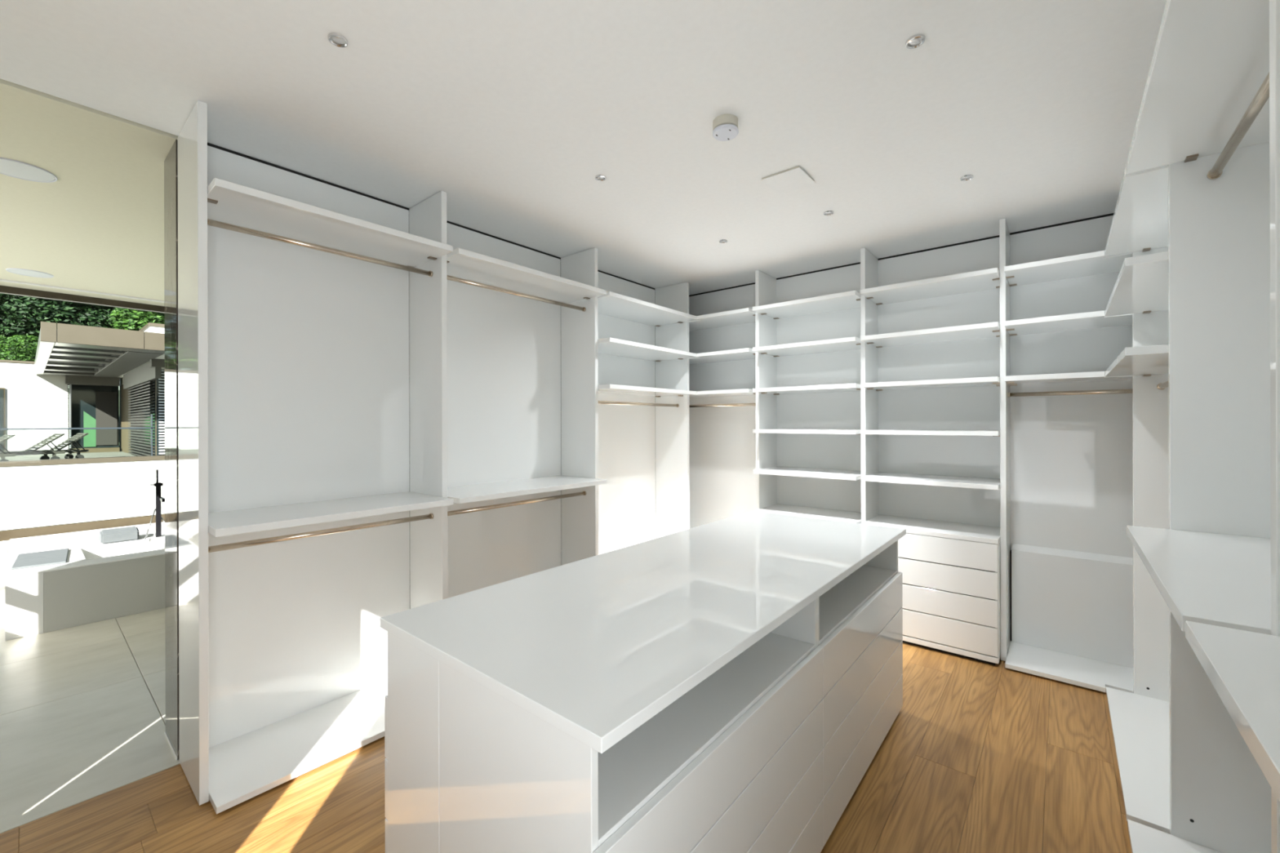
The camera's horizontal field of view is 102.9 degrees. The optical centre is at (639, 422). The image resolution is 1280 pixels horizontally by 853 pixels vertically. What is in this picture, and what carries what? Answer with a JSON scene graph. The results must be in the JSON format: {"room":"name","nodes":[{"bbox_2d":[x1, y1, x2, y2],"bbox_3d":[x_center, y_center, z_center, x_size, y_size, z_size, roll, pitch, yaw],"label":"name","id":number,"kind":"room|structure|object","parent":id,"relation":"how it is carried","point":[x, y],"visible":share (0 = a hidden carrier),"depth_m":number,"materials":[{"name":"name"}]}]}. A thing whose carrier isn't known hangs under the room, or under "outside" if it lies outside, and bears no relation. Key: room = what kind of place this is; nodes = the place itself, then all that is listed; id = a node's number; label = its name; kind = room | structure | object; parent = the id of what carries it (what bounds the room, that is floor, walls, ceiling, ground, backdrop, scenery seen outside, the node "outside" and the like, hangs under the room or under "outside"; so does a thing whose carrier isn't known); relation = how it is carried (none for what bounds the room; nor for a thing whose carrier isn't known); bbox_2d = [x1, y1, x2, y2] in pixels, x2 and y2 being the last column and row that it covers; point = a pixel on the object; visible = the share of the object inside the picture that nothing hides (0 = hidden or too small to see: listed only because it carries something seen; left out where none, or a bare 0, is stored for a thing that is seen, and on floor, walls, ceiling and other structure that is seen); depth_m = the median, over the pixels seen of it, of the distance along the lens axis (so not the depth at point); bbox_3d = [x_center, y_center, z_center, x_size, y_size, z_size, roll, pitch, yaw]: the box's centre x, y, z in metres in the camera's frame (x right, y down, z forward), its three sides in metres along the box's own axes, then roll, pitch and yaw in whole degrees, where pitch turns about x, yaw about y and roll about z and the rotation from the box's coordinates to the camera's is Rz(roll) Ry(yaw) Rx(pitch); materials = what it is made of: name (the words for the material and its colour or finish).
{"room":"walk-in closet","nodes":[
{"label":"walk-in closet","id":0,"kind":"room"},
{"bbox_2d":[0,78,177,306],"bbox_3d":[-3.509,-1.341,4.071,4.608,0.200,5.200,0,0,40],"label":"ceiling","id":1,"kind":"structure","parent":0,"point":[99,227],"depth_m":2.84,"materials":[{"name":"beige paint"}]},
{"bbox_2d":[0,156,57,182],"bbox_3d":[-3.048,-1.239,2.501,0.256,0.006,0.256,0,0,40],"label":"ceiling speaker","id":2,"kind":"object","parent":1,"relation":"attached to","point":[11,167],"visible":1,"depth_m":2.52,"materials":[{"name":"white plastic"}]},
{"bbox_2d":[5,267,53,277],"bbox_3d":[-5.033,-1.233,4.211,0.256,0.006,0.256,0,0,40],"label":"ceiling speaker","id":3,"kind":"object","parent":1,"relation":"attached to","point":[18,271],"visible":1,"depth_m":4.20,"materials":[{"name":"white plastic"}]},
{"bbox_2d":[0,278,164,302],"bbox_3d":[-4.851,-1.231,5.184,0.040,0.012,4.800,0,0,40],"label":"trim","id":4,"kind":"structure","parent":1,"relation":"attached to","point":[2,280],"depth_m":4.73,"materials":[{"name":"white paint"}]},
{"bbox_2d":[80,537,164,559],"bbox_3d":[-3.999,1.258,4.645,0.590,0.417,1.450,0,0,40],"label":"basin","id":5,"kind":"object","parent":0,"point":[95,552],"depth_m":4.45,"materials":[{"name":"white ceramic"}]},
{"bbox_2d":[164,138,655,759],"bbox_3d":[-0.849,0.115,3.902,0.297,2.726,4.073,0,0,40],"label":"wall","id":6,"kind":"structure","parent":0,"point":[171,162],"depth_m":2.32,"materials":[{"name":"white paint"}]},
{"bbox_2d":[164,732,177,759],"bbox_3d":[-2.146,1.477,2.332,0.297,0.010,0.004,0,0,40],"label":"trim","id":7,"kind":"structure","parent":6,"relation":"attached to","point":[165,733],"depth_m":2.32,"materials":[{"name":"white paint"}]},
{"bbox_2d":[207,142,655,289],"bbox_3d":[-0.790,-1.241,3.654,0.028,0.014,3.712,0,0,40],"label":"trim","id":8,"kind":"structure","parent":6,"relation":"attached to","point":[208,144],"depth_m":2.77,"materials":[{"name":"black"}]},
{"bbox_2d":[688,213,1114,296],"bbox_3d":[1.782,-1.248,3.955,3.615,0.014,0.028,0,0,40],"label":"trim","id":9,"kind":"structure","parent":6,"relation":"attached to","point":[1111,214],"depth_m":3.65,"materials":[{"name":"black"}]},
{"bbox_2d":[0,588,1131,852],"bbox_3d":[-1.767,1.541,3.349,9.000,0.120,6.100,0,0,40],"label":"floor","id":10,"kind":"structure","parent":0,"point":[977,757],"depth_m":2.14,"materials":[{"name":"brown wood"}]},
{"bbox_2d":[0,285,164,589],"bbox_3d":[-5.102,0.127,5.394,0.080,2.726,4.800,0,0,40],"label":"window","id":11,"kind":"structure","parent":10,"relation":"on","point":[6,535],"depth_m":4.89,"materials":[{"name":"brown metal"}]},
{"bbox_2d":[4,522,164,640],"bbox_3d":[-3.946,1.268,5.326,1.783,0.438,3.334,0,0,40],"label":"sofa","id":12,"kind":"object","parent":10,"relation":"on","point":[97,582],"visible":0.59,"depth_m":3.84,"materials":[{"name":"grey"}]},
{"bbox_2d":[10,548,69,569],"bbox_3d":[-4.593,1.043,3.916,0.600,0.014,0.266,0,0,43],"label":"pad","id":13,"kind":"object","parent":12,"relation":"on","point":[42,558],"visible":1,"depth_m":3.88,"materials":[{"name":"white fabric"}]},
{"bbox_2d":[98,526,139,544],"bbox_3d":[-4.637,0.996,4.540,0.245,0.108,0.235,0,0,40],"label":"headrest cover","id":14,"kind":"object","parent":12,"relation":"on","point":[131,533],"visible":1,"depth_m":4.47,"materials":[{"name":"white fabric"}]},
{"bbox_2d":[144,469,164,540],"bbox_3d":[-4.370,0.741,4.631,0.160,0.618,0.210,0,0,-25],"label":"mixer","id":15,"kind":"object","parent":12,"relation":"on","point":[158,499],"visible":0.9,"depth_m":4.67,"materials":[{"name":"black metal"}]},
{"bbox_2d":[177,99,453,814],"bbox_3d":[-1.488,0.119,2.437,0.514,2.722,1.000,0,0,40],"label":"wardrobe","id":16,"kind":"object","parent":10,"relation":"on","point":[296,500],"visible":0.96,"depth_m":2.44,"materials":[{"name":"white paint"}]},
{"bbox_2d":[208,680,387,814],"bbox_3d":[-1.460,1.455,2.436,0.477,0.026,0.970,0,0,40],"label":"shelf","id":17,"kind":"object","parent":16,"relation":"attached to","point":[244,765],"depth_m":2.29,"materials":[{"name":"white paint"}]},
{"bbox_2d":[207,177,453,266],"bbox_3d":[-1.467,-0.904,2.436,0.477,0.030,0.970,0,0,40],"label":"shelf","id":18,"kind":"object","parent":16,"relation":"attached to","point":[229,202],"depth_m":2.32,"materials":[{"name":"white paint"}]},
{"bbox_2d":[208,491,453,537],"bbox_3d":[-1.463,0.415,2.436,0.477,0.030,0.970,0,0,40],"label":"shelf","id":19,"kind":"object","parent":16,"relation":"attached to","point":[241,519],"depth_m":2.34,"materials":[{"name":"white paint"}]},
{"bbox_2d":[384,631,439,852],"bbox_3d":[-0.259,1.026,1.766,0.298,0.901,1.092,0,0,40],"label":"island end panel","id":20,"kind":"object","parent":10,"relation":"on","point":[411,702],"visible":0.26,"depth_m":1.34,"materials":[{"name":"white paint"}]},
{"bbox_2d":[408,191,607,608],"bbox_3d":[-0.795,0.117,3.266,0.505,2.722,1.161,0,0,40],"label":"wardrobe","id":21,"kind":"object","parent":10,"relation":"on","point":[485,329],"visible":0.77,"depth_m":3.29,"materials":[{"name":"white paint"}]},
{"bbox_2d":[446,248,606,303],"bbox_3d":[-0.776,-0.906,3.269,0.477,0.030,1.129,0,0,40],"label":"shelf","id":22,"kind":"object","parent":21,"relation":"attached to","point":[461,263],"depth_m":3.18,"materials":[{"name":"white paint"}]},
{"bbox_2d":[447,475,607,503],"bbox_3d":[-0.773,0.413,3.269,0.477,0.030,1.129,0,0,40],"label":"shelf","id":23,"kind":"object","parent":21,"relation":"attached to","point":[498,488],"depth_m":3.20,"materials":[{"name":"white paint"}]},
{"bbox_2d":[560,247,697,565],"bbox_3d":[-0.045,0.115,4.172,0.505,2.722,1.190,0,0,40],"label":"wardrobe","id":24,"kind":"object","parent":10,"relation":"on","point":[624,428],"visible":0.74,"depth_m":4.31,"materials":[{"name":"white paint"}]},
{"bbox_2d":[598,384,696,396],"bbox_3d":[-0.035,-0.255,4.163,0.477,0.030,1.128,0,0,40],"label":"shelf","id":25,"kind":"object","parent":24,"relation":"attached to","point":[604,390],"depth_m":4.14,"materials":[{"name":"white paint"}]},
{"bbox_2d":[597,291,697,326],"bbox_3d":[-0.036,-0.908,4.163,0.477,0.030,1.128,0,0,40],"label":"shelf","id":26,"kind":"object","parent":24,"relation":"attached to","point":[611,305],"depth_m":4.16,"materials":[{"name":"white paint"}]},
{"bbox_2d":[597,337,697,361],"bbox_3d":[-0.035,-0.583,4.163,0.477,0.030,1.128,0,0,40],"label":"shelf","id":27,"kind":"object","parent":24,"relation":"attached to","point":[612,348],"depth_m":4.16,"materials":[{"name":"white paint"}]},
{"bbox_2d":[439,598,823,852],"bbox_3d":[0.068,1.026,1.496,0.546,0.901,1.092,0,0,40],"label":"base cabinet","id":28,"kind":"object","parent":10,"relation":"on","point":[734,764],"visible":0.7,"depth_m":1.19,"materials":[{"name":"white paint"}]},
{"bbox_2d":[688,284,755,528],"bbox_3d":[0.652,0.115,4.598,0.979,2.705,0.479,0,0,40],"label":"wardrobe","id":29,"kind":"object","parent":10,"relation":"on","point":[722,410],"visible":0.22,"depth_m":4.75,"materials":[{"name":"white paint"}]},
{"bbox_2d":[688,347,755,364],"bbox_3d":[0.641,-0.585,4.587,0.977,0.030,0.451,0,0,40],"label":"shelf","id":30,"kind":"object","parent":29,"relation":"attached to","point":[740,355],"depth_m":4.50,"materials":[{"name":"white paint"}]},
{"bbox_2d":[688,307,755,331],"bbox_3d":[0.641,-0.910,4.587,0.977,0.030,0.451,0,0,40],"label":"shelf","id":31,"kind":"object","parent":29,"relation":"attached to","point":[740,317],"depth_m":4.50,"materials":[{"name":"white paint"}]},
{"bbox_2d":[688,388,755,398],"bbox_3d":[0.642,-0.257,4.587,0.977,0.030,0.451,0,0,40],"label":"shelf","id":32,"kind":"object","parent":29,"relation":"attached to","point":[746,393],"depth_m":4.42,"materials":[{"name":"white paint"}]},
{"bbox_2d":[752,263,861,512],"bbox_3d":[1.347,0.108,4.023,0.825,2.715,0.479,0,0,40],"label":"shelf unit","id":33,"kind":"object","parent":10,"relation":"on","point":[806,349],"visible":0.74,"depth_m":4.18,"materials":[{"name":"white paint"}]},
{"bbox_2d":[753,503,861,524],"bbox_3d":[1.353,1.088,4.002,0.793,0.769,0.451,0,0,40],"label":"chest","id":34,"kind":"object","parent":10,"relation":"on","point":[793,510],"visible":0.06,"depth_m":3.97,"materials":[{"name":"white paint"}]},
{"bbox_2d":[817,540,902,846],"bbox_3d":[0.774,1.024,2.349,0.546,0.901,1.122,0,0,40],"label":"base cabinet","id":35,"kind":"object","parent":10,"relation":"on","point":[860,619],"visible":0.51,"depth_m":2.10,"materials":[{"name":"white paint"}]},
{"bbox_2d":[379,511,906,753],"bbox_3d":[0.312,0.560,2.018,0.864,0.028,2.231,0,0,40],"label":"countertop","id":36,"kind":"structure","parent":35,"relation":"on","point":[593,648],"depth_m":1.43,"materials":[{"name":"white paint"}]},
{"bbox_2d":[860,237,999,527],"bbox_3d":[1.981,0.106,3.498,0.818,2.715,0.479,0,0,40],"label":"shelf unit","id":37,"kind":"object","parent":10,"relation":"on","point":[930,320],"visible":0.77,"depth_m":3.62,"materials":[{"name":"white paint"}]},
{"bbox_2d":[861,514,1000,665],"bbox_3d":[1.987,1.086,3.477,0.786,0.769,0.451,0,0,40],"label":"chest","id":38,"kind":"object","parent":10,"relation":"on","point":[951,571],"visible":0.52,"depth_m":3.22,"materials":[{"name":"white paint"}]},
{"bbox_2d":[999,215,1133,693],"bbox_3d":[2.668,0.108,2.929,0.966,2.722,0.479,0,0,40],"label":"wardrobe","id":39,"kind":"object","parent":10,"relation":"on","point":[1066,430],"visible":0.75,"depth_m":3.15,"materials":[{"name":"white paint"}]},
{"bbox_2d":[1004,371,1132,385],"bbox_3d":[2.662,-0.262,2.914,0.914,0.030,0.451,0,0,40],"label":"shelf","id":40,"kind":"object","parent":39,"relation":"attached to","point":[1095,378],"depth_m":2.98,"materials":[{"name":"white paint"}]},
{"bbox_2d":[1004,310,1132,335],"bbox_3d":[2.661,-0.590,2.914,0.914,0.030,0.451,0,0,40],"label":"shelf","id":41,"kind":"object","parent":39,"relation":"attached to","point":[1090,322],"depth_m":3.00,"materials":[{"name":"white paint"}]},
{"bbox_2d":[1004,250,1132,286],"bbox_3d":[2.660,-0.915,2.914,0.914,0.030,0.451,0,0,40],"label":"shelf","id":42,"kind":"object","parent":39,"relation":"attached to","point":[1091,265],"depth_m":3.01,"materials":[{"name":"white paint"}]},
{"bbox_2d":[1004,640,1133,693],"bbox_3d":[2.667,1.444,2.914,0.914,0.026,0.451,0,0,40],"label":"shelf","id":43,"kind":"object","parent":39,"relation":"attached to","point":[1086,671],"depth_m":2.99,"materials":[{"name":"white paint"}]},
{"bbox_2d":[1104,164,1169,834],"bbox_3d":[2.352,0.109,2.168,0.500,2.722,1.199,0,0,40],"label":"wardrobe","id":44,"kind":"object","parent":10,"relation":"on","point":[1140,719],"visible":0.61,"depth_m":2.52,"materials":[{"name":"white paint"}]},
{"bbox_2d":[1104,251,1168,316],"bbox_3d":[2.329,-0.590,2.166,0.472,0.030,1.167,0,0,40],"label":"shelf","id":45,"kind":"object","parent":44,"relation":"attached to","point":[1140,289],"depth_m":2.19,"materials":[{"name":"white paint"}]},
{"bbox_2d":[1104,164,1168,256],"bbox_3d":[2.328,-0.914,2.166,0.472,0.030,1.167,0,0,40],"label":"shelf","id":46,"kind":"object","parent":44,"relation":"attached to","point":[1140,222],"depth_m":2.22,"materials":[{"name":"white paint"}]},
{"bbox_2d":[1104,344,1168,377],"bbox_3d":[2.330,-0.262,2.166,0.472,0.030,1.167,0,0,40],"label":"shelf","id":47,"kind":"object","parent":44,"relation":"attached to","point":[1153,361],"depth_m":2.13,"materials":[{"name":"white paint"}]},
{"bbox_2d":[1106,686,1169,834],"bbox_3d":[2.334,1.445,2.166,0.472,0.026,1.167,0,0,40],"label":"shelf","id":48,"kind":"object","parent":44,"relation":"attached to","point":[1140,721],"depth_m":2.21,"materials":[{"name":"white paint"}]},
{"bbox_2d":[1125,0,1271,852],"bbox_3d":[1.606,0.111,1.268,0.500,2.722,1.139,0,0,40],"label":"wardrobe","id":49,"kind":"object","parent":10,"relation":"on","point":[1203,115],"visible":0.94,"depth_m":1.67,"materials":[{"name":"white paint"}]},
{"bbox_2d":[1127,819,1221,852],"bbox_3d":[1.590,1.447,1.267,0.472,0.026,1.110,0,0,40],"label":"shelf","id":50,"kind":"object","parent":49,"relation":"attached to","point":[1143,838],"depth_m":1.74,"materials":[{"name":"white paint"}]},
{"bbox_2d":[1125,0,1269,173],"bbox_3d":[1.584,-0.912,1.267,0.472,0.030,1.110,0,0,40],"label":"shelf","id":51,"kind":"object","parent":49,"relation":"attached to","point":[1211,59],"depth_m":1.35,"materials":[{"name":"white paint"}]},
{"bbox_2d":[1126,525,1271,635],"bbox_3d":[1.587,0.388,1.267,0.472,0.032,1.110,0,0,40],"label":"shelf","id":52,"kind":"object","parent":49,"relation":"on","point":[1212,579],"depth_m":1.25,"materials":[{"name":"white paint"}]},
{"bbox_2d":[1206,170,1222,179],"bbox_3d":[1.919,-0.831,1.704,0.034,0.034,0.011,0,0,40],"label":"socket","id":53,"kind":"object","parent":49,"relation":"attached to","point":[1209,176],"depth_m":1.70,"materials":[{"name":"beige metal"}]},
{"bbox_2d":[1185,0,1279,852],"bbox_3d":[0.869,0.113,0.378,0.500,2.722,1.171,0,0,40],"label":"wardrobe","id":54,"kind":"object","parent":10,"relation":"on","point":[1242,667],"visible":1,"depth_m":0.89,"materials":[{"name":"white paint"}]},
{"bbox_2d":[1185,621,1279,802],"bbox_3d":[0.858,0.390,0.386,0.472,0.032,1.106,0,0,40],"label":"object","id":55,"kind":"structure","parent":54,"relation":"on","point":[1242,667],"depth_m":0.75,"materials":[{"name":"white paint"}]},
{"bbox_2d":[0,0,1166,295],"bbox_3d":[0.302,-1.351,1.824,4.055,0.200,5.800,0,0,40],"label":"ceiling","id":56,"kind":"structure","parent":0,"point":[513,110],"depth_m":2.01,"materials":[{"name":"white paint"}]},
{"bbox_2d":[327,32,348,47],"bbox_3d":[-0.983,-1.244,1.660,0.058,0.008,0.058,0,0,40],"label":"recessed light","id":57,"kind":"object","parent":56,"relation":"in","point":[336,39],"visible":1,"depth_m":1.66,"materials":[{"name":"silver metal"}]},
{"bbox_2d":[595,174,606,181],"bbox_3d":[-0.200,-1.246,2.597,0.058,0.008,0.058,0,0,40],"label":"recessed light","id":58,"kind":"object","parent":56,"relation":"in","point":[598,177],"visible":1,"depth_m":2.59,"materials":[{"name":"silver metal"}]},
{"bbox_2d":[719,239,727,243],"bbox_3d":[0.574,-1.248,3.513,0.058,0.008,0.058,0,0,40],"label":"recessed light","id":59,"kind":"object","parent":56,"relation":"in","point":[722,241],"visible":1,"depth_m":3.51,"materials":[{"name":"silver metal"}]},
{"bbox_2d":[712,113,738,141],"bbox_3d":[0.355,-1.223,2.118,0.107,0.056,0.107,0,0,40],"label":"smoke detector","id":60,"kind":"object","parent":56,"relation":"attached to","point":[725,126],"visible":1,"depth_m":2.09,"materials":[{"name":"beige plastic"}]},
{"bbox_2d":[760,165,815,194],"bbox_3d":[0.762,-1.242,2.624,0.206,0.020,0.207,0,0,40],"label":"ceiling vent","id":61,"kind":"object","parent":56,"relation":"in","point":[793,178],"visible":1,"depth_m":2.60,"materials":[{"name":"beige plastic"}]},
{"bbox_2d":[823,210,834,215],"bbox_3d":[1.125,-1.249,3.042,0.058,0.008,0.058,0,0,40],"label":"recessed light","id":62,"kind":"object","parent":56,"relation":"in","point":[828,212],"visible":1,"depth_m":3.04,"materials":[{"name":"silver metal"}]},
{"bbox_2d":[905,34,925,48],"bbox_3d":[0.903,-1.249,1.673,0.058,0.008,0.058,0,0,40],"label":"recessed light","id":63,"kind":"object","parent":56,"relation":"in","point":[915,41],"visible":1,"depth_m":1.67,"materials":[{"name":"silver metal"}]},
{"bbox_2d":[960,174,973,181],"bbox_3d":[1.671,-1.251,2.608,0.058,0.008,0.058,0,0,40],"label":"recessed light","id":64,"kind":"object","parent":56,"relation":"in","point":[966,177],"visible":1,"depth_m":2.60,"materials":[{"name":"silver metal"}]},
{"bbox_3d":[-28.572,3.177,30.161,67.500,0.200,70.000,0,0,40],"label":"floor","id":65,"kind":"structure","parent":0,"visible":0},
{"bbox_2d":[0,448,164,530],"bbox_3d":[-19.370,1.921,13.449,15.000,2.262,32.000,0,0,40],"label":"wall","id":66,"kind":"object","parent":65,"relation":"on","point":[34,491],"visible":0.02,"depth_m":10.81,"materials":[{"name":"white paint"}]},
{"bbox_2d":[0,434,16,461],"bbox_3d":[-16.696,0.705,12.328,0.770,0.801,1.970,0,0,26],"label":"sun lounger","id":67,"kind":"object","parent":66,"relation":"on","point":[6,437],"visible":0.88,"depth_m":12.96,"materials":[{"name":"grey wood"}]},
{"bbox_2d":[0,433,65,459],"bbox_3d":[-16.758,0.705,13.509,0.770,0.801,1.970,0,0,26],"label":"sun lounger","id":68,"kind":"object","parent":66,"relation":"on","point":[48,440],"visible":0.88,"depth_m":14.02,"materials":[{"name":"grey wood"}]},
{"bbox_2d":[0,432,88,458],"bbox_3d":[-16.913,0.705,14.261,0.770,0.801,1.970,0,0,26],"label":"sun lounger","id":69,"kind":"object","parent":66,"relation":"on","point":[64,444],"visible":0.77,"depth_m":14.81,"materials":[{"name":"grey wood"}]},
{"bbox_2d":[0,414,153,456],"bbox_3d":[-17.534,0.306,4.069,0.040,0.958,19.900,0,0,40],"label":"glass balustrade","id":70,"kind":"object","parent":66,"relation":"on","point":[151,427],"visible":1,"depth_m":10.96,"materials":[{"name":"clear glass"}]},
{"bbox_2d":[0,321,164,456],"bbox_3d":[-20.130,-1.216,11.475,12.440,4.660,24.000,0,0,40],"label":"villa wing","id":71,"kind":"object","parent":66,"relation":"on","point":[94,362],"visible":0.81,"depth_m":17.62,"materials":[{"name":"white paint"}]},
{"bbox_2d":[83,410,96,447],"bbox_3d":[-20.547,0.235,19.049,0.030,1.340,0.310,0,0,40],"label":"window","id":72,"kind":"structure","parent":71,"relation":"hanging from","point":[89,416],"depth_m":19.05,"materials":[{"name":"green glass"}]},
{"label":"outside","id":73,"kind":"structure","parent":0,"visible":0},
{"bbox_2d":[67,391,119,448],"bbox_3d":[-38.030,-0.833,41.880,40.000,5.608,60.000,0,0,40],"label":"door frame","id":74,"kind":"structure","parent":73,"point":[68,391],"depth_m":30.75,"materials":[{"name":"black metal"}]},
{"bbox_2d":[0,306,40,353],"bbox_3d":[-34.611,-4.604,27.405,5.684,8.800,5.551,0,0,-31],"label":"tree","id":75,"kind":"object","parent":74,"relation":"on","point":[18,333],"visible":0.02,"depth_m":26.25,"materials":[{"name":"green plant"}]},
{"bbox_2d":[0,293,65,342],"bbox_3d":[-30.099,-3.228,22.492,5.504,8.223,5.148,0,0,12],"label":"tree","id":76,"kind":"object","parent":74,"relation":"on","point":[10,319],"visible":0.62,"depth_m":23.23,"materials":[{"name":"green plant"}]},
{"bbox_2d":[0,293,134,438],"bbox_3d":[-28.591,-3.387,25.731,5.405,8.534,5.779,0,0,5],"label":"tree","id":77,"kind":"object","parent":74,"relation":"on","point":[75,313],"visible":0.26,"depth_m":24.54,"materials":[{"name":"green plant"}]},
{"bbox_2d":[92,307,164,330],"bbox_3d":[-25.451,-3.220,26.783,4.942,8.183,4.827,0,0,20],"label":"tree","id":78,"kind":"object","parent":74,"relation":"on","point":[135,322],"visible":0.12,"depth_m":24.96,"materials":[{"name":"green plant"}]},
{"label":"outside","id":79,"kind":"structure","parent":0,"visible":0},
{"bbox_2d":[0,333,38,361],"bbox_3d":[-25.739,-1.290,20.725,3.101,4.729,3.170,0,0,40],"label":"tree","id":80,"kind":"object","parent":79,"point":[26,351],"visible":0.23,"depth_m":20.63,"materials":[{"name":"green plant"}]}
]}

